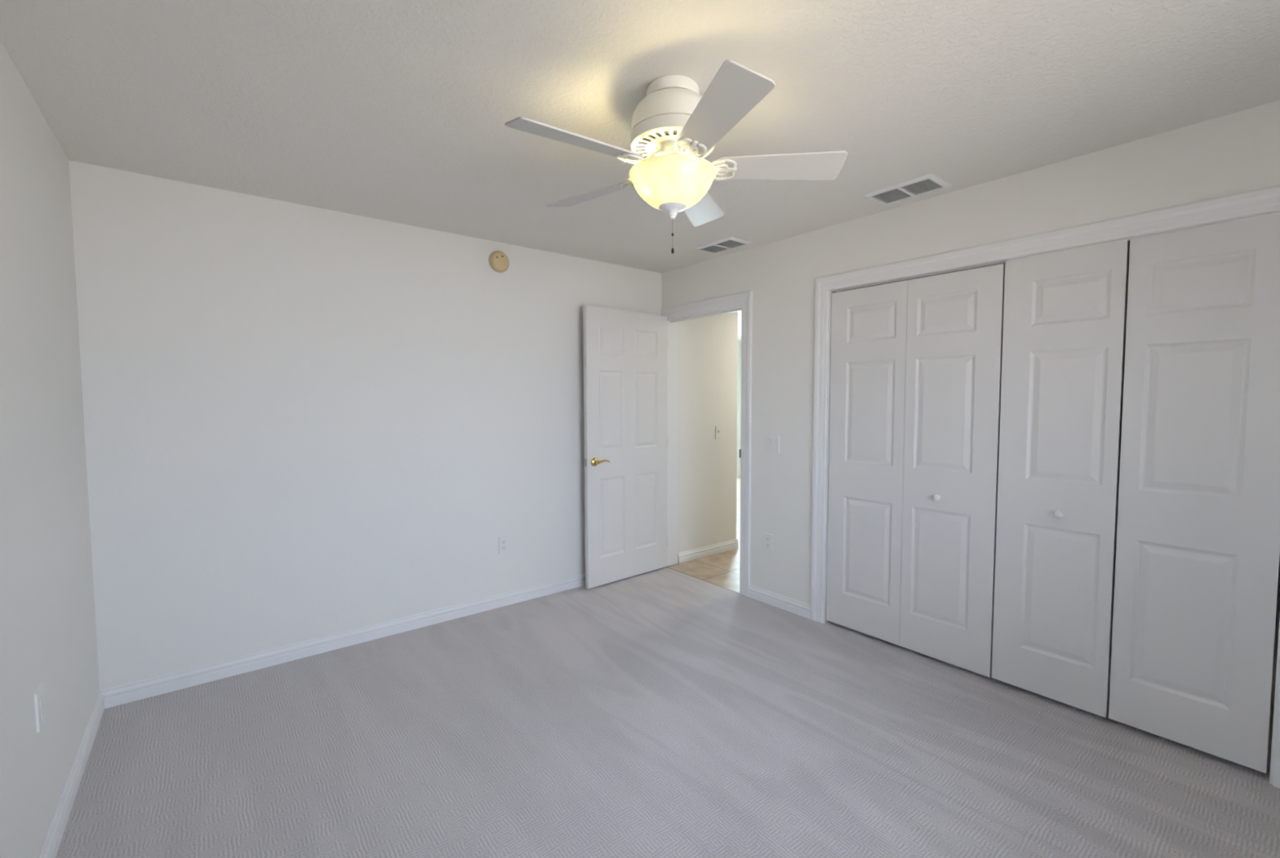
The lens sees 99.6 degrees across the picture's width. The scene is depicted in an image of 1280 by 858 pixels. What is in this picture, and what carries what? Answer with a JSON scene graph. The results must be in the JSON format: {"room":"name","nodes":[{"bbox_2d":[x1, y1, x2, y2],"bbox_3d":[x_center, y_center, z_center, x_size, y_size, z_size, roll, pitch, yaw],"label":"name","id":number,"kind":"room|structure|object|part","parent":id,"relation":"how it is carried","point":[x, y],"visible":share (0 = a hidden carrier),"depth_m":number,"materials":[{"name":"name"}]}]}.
{"room":"empty bedroom","nodes":[
{"label":"empty bedroom","id":0,"kind":"room"},
{"bbox_2d":[0,40,99,857],"bbox_3d":[-1.207,0.174,0.741,0.120,2.500,4.170,-3,4,-39],"label":"wall","id":1,"kind":"structure","parent":0,"point":[48,627],"depth_m":1.72,"materials":[{"name":"white paint"}]},
{"bbox_2d":[34,682,46,733],"bbox_3d":[-1.806,0.838,1.629,0.008,0.120,0.090,-3,4,-39],"label":"wall jack plate","id":2,"kind":"object","parent":1,"relation":"attached to","point":[39,695],"visible":1,"depth_m":1.62,"materials":[{"name":"white plastic"}]},
{"bbox_2d":[38,691,104,857],"bbox_3d":[-1.184,1.314,0.886,0.014,0.087,4.036,-3,4,-39],"label":"baseboard","id":3,"kind":"structure","parent":1,"relation":"attached to","point":[50,847],"depth_m":1.89,"materials":[{"name":"white paint"}]},
{"bbox_2d":[68,160,737,689],"bbox_3d":[-0.862,0.011,3.742,4.419,2.500,0.153,-3,4,-39],"label":"wall","id":4,"kind":"structure","parent":0,"point":[302,422],"depth_m":2.97,"materials":[{"name":"white paint"}]},
{"bbox_2d":[99,573,585,708],"bbox_3d":[-1.141,1.172,3.513,3.374,0.087,0.014,-3,4,-39],"label":"baseboard","id":5,"kind":"structure","parent":4,"relation":"attached to","point":[116,695],"depth_m":2.98,"materials":[{"name":"white paint"}]},
{"bbox_2d":[488,250,509,272],"bbox_3d":[-0.922,-1.103,3.556,0.140,0.140,0.038,-3,4,-39],"label":"smoke detector","id":6,"kind":"object","parent":4,"relation":"attached to","point":[499,262],"visible":1,"depth_m":3.54,"materials":[{"name":"beige plastic"}]},
{"bbox_2d":[497,535,508,553],"bbox_3d":[-0.925,0.786,3.670,0.072,0.116,0.008,-3,4,-39],"label":"wall outlet","id":7,"kind":"object","parent":4,"relation":"attached to","point":[503,540],"visible":1,"depth_m":3.67,"materials":[{"name":"white plastic"}]},
{"bbox_2d":[678,538,738,563],"bbox_3d":[-0.506,1.025,6.304,0.764,0.087,3.647,-3,4,-39],"label":"baseboard","id":8,"kind":"structure","parent":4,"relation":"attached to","point":[699,553],"depth_m":4.87,"materials":[{"name":"white paint"}]},
{"bbox_2d":[715,425,721,438],"bbox_3d":[0.714,0.029,4.900,0.072,0.116,0.016,-3,4,-39],"label":"switch","id":9,"kind":"object","parent":4,"relation":"attached to","point":[717,428],"visible":1,"depth_m":4.90,"materials":[{"name":"white plastic"}]},
{"bbox_2d":[0,0,1279,342],"bbox_3d":[0.771,-1.344,4.638,8.184,0.100,7.890,-3,4,-39],"label":"ceiling","id":10,"kind":"structure","parent":0,"point":[396,111],"depth_m":1.83,"materials":[{"name":"white paint"}]},
{"bbox_2d":[504,59,848,253],"bbox_3d":[0.083,-0.870,1.822,1.084,0.540,1.109,-3,4,-39],"label":"ceiling fan","id":11,"kind":"object","parent":10,"relation":"hanging from","point":[674,127],"visible":1,"depth_m":1.73,"materials":[{"name":"white metal"}]},
{"bbox_3d":[-0.186,-0.869,1.631,0.418,0.006,0.140,-2,19,-34],"label":"blade","id":12,"kind":"part","parent":11,"relation":"part of","materials":[{"name":"grey laminate"}]},
{"bbox_3d":[-0.173,-0.892,2.052,0.418,0.006,0.140,2,19,38],"label":"blade","id":13,"kind":"part","parent":11,"relation":"part of","materials":[{"name":"grey laminate"}]},
{"bbox_3d":[0.111,-0.807,1.836,0.296,0.118,0.296,-3,4,-39],"label":"lamp shade","id":14,"kind":"part","parent":11,"relation":"part of","materials":[{"name":"white glass"}]},
{"bbox_3d":[0.233,-0.899,2.169,0.140,0.006,0.418,-15,-2,20],"label":"blade","id":15,"kind":"part","parent":11,"relation":"part of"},
{"bbox_3d":[0.210,-0.863,1.487,0.140,0.006,0.418,15,-1,-16],"label":"blade","id":16,"kind":"part","parent":11,"relation":"part of","materials":[{"name":"grey laminate"}]},
{"bbox_3d":[0.469,-0.881,1.820,0.418,0.006,0.140,0,-12,2],"label":"blade","id":17,"kind":"part","parent":11,"relation":"part of","materials":[{"name":"grey laminate"}]},
{"bbox_2d":[693,236,751,253],"bbox_3d":[0.556,-1.236,3.658,0.212,0.010,0.342,-3,4,-39],"label":"ceiling vent","id":18,"kind":"object","parent":10,"relation":"in","point":[728,243],"visible":1,"depth_m":3.63,"materials":[{"name":"white metal"}]},
{"bbox_3d":[0.556,-1.235,3.658,0.151,0.007,0.286,-3,4,-39],"label":"slat panel","id":19,"kind":"part","parent":18,"relation":"part of","materials":[{"name":"white metal"}]},
{"bbox_2d":[862,173,951,205],"bbox_3d":[1.329,-1.186,2.699,0.224,0.010,0.340,-3,4,-39],"label":"ceiling vent","id":20,"kind":"object","parent":10,"relation":"in","point":[929,183],"visible":1,"depth_m":2.68,"materials":[{"name":"white metal"}]},
{"bbox_3d":[1.329,-1.185,2.699,0.162,0.007,0.284,-3,4,-39],"label":"slat panel","id":21,"kind":"part","parent":20,"relation":"part of","materials":[{"name":"white metal"}]},
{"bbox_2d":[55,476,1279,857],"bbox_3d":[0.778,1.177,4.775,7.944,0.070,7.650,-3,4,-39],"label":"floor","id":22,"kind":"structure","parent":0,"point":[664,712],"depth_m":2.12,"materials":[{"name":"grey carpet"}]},
{"bbox_2d":[665,566,738,593],"bbox_3d":[0.468,1.174,4.227,0.016,0.006,0.800,-3,4,-39],"label":"threshold","id":23,"kind":"object","parent":22,"relation":"on","point":[665,566],"visible":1,"depth_m":4.20,"materials":[{"name":"beige"}]},
{"bbox_2d":[736,341,741,476],"bbox_3d":[3.099,-0.244,8.250,0.120,2.500,5.025,-3,4,-39],"label":"wall","id":24,"kind":"structure","parent":0,"point":[739,357],"depth_m":9.77,"materials":[{"name":"white paint"}]},
{"bbox_2d":[662,100,1279,622],"bbox_3d":[1.497,0.045,2.983,0.120,2.500,4.290,-3,4,-39],"label":"wall","id":25,"kind":"structure","parent":0,"point":[1239,152],"depth_m":3.07,"materials":[{"name":"white paint"}]},
{"bbox_2d":[660,290,752,596],"bbox_3d":[0.524,0.098,4.191,0.142,2.149,0.952,-3,4,-39],"label":"door frame","id":26,"kind":"structure","parent":25,"relation":"attached to","point":[744,299],"depth_m":3.94,"materials":[{"name":"white paint"}]},
{"bbox_2d":[582,305,667,588],"bbox_3d":[-0.079,0.130,4.188,0.833,2.066,0.119,-3,4,-41],"label":"door","id":27,"kind":"structure","parent":26,"relation":"attached to","point":[625,352],"depth_m":4.15,"materials":[{"name":"white paint"}]},
{"bbox_3d":[-0.318,0.243,3.947,0.066,0.066,0.050,-3,4,-41],"label":"handle","id":28,"kind":"part","parent":27,"relation":"part of","materials":[{"name":"gold metal"}]},
{"bbox_3d":[-0.265,0.239,3.965,0.108,0.026,0.021,-3,4,-41],"label":"lever","id":29,"kind":"part","parent":27,"relation":"part of","materials":[{"name":"gold metal"}]},
{"bbox_2d":[764,532,773,551],"bbox_3d":[0.877,0.772,3.697,0.008,0.116,0.072,-3,4,-39],"label":"wall outlet","id":30,"kind":"object","parent":25,"relation":"attached to","point":[768,538],"visible":1,"depth_m":3.69,"materials":[{"name":"white plastic"}]},
{"bbox_2d":[764,435,779,453],"bbox_3d":[0.887,0.101,3.643,0.010,0.117,0.118,-3,4,-39],"label":"light switch","id":31,"kind":"object","parent":25,"relation":"attached to","point":[771,442],"visible":1,"depth_m":3.64,"materials":[{"name":"white plastic"}]},
{"bbox_2d":[748,584,810,618],"bbox_3d":[0.933,1.159,3.644,0.014,0.087,0.500,-3,4,-39],"label":"baseboard","id":32,"kind":"structure","parent":25,"relation":"attached to","point":[784,602],"depth_m":3.63,"materials":[{"name":"white paint"}]},
{"bbox_2d":[826,263,1004,677],"bbox_3d":[1.446,0.204,2.974,0.064,2.019,0.904,-3,4,-39],"label":"door","id":33,"kind":"structure","parent":25,"relation":"in","point":[916,364],"depth_m":2.91,"materials":[{"name":"white paint"}]},
{"bbox_3d":[1.554,0.357,2.821,0.032,0.035,0.035,-3,4,-39],"label":"knob","id":34,"kind":"part","parent":33,"relation":"part of","materials":[{"name":"white plastic"}]},
{"bbox_2d":[810,185,1279,788],"bbox_3d":[1.759,0.181,2.649,0.138,2.143,2.002,-3,4,-39],"label":"door frame","id":35,"kind":"structure","parent":25,"relation":"attached to","point":[1265,200],"depth_m":2.64,"materials":[{"name":"white paint"}]},
{"bbox_2d":[991,213,1279,773],"bbox_3d":[2.011,0.235,2.269,0.064,2.025,0.888,-3,4,-39],"label":"door","id":36,"kind":"structure","parent":25,"relation":"in","point":[1197,548],"depth_m":2.20,"materials":[{"name":"white paint"}]},
{"bbox_3d":[1.877,0.381,2.419,0.032,0.035,0.035,-3,4,-39],"label":"knob","id":37,"kind":"part","parent":36,"relation":"part of","materials":[{"name":"white plastic"}]},
{"bbox_2d":[1110,244,1279,707],"bbox_3d":[2.108,0.047,2.916,0.750,2.500,2.070,-3,4,-39],"label":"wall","id":38,"kind":"structure","parent":0,"point":[1277,614],"depth_m":2.44,"materials":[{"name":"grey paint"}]}
]}

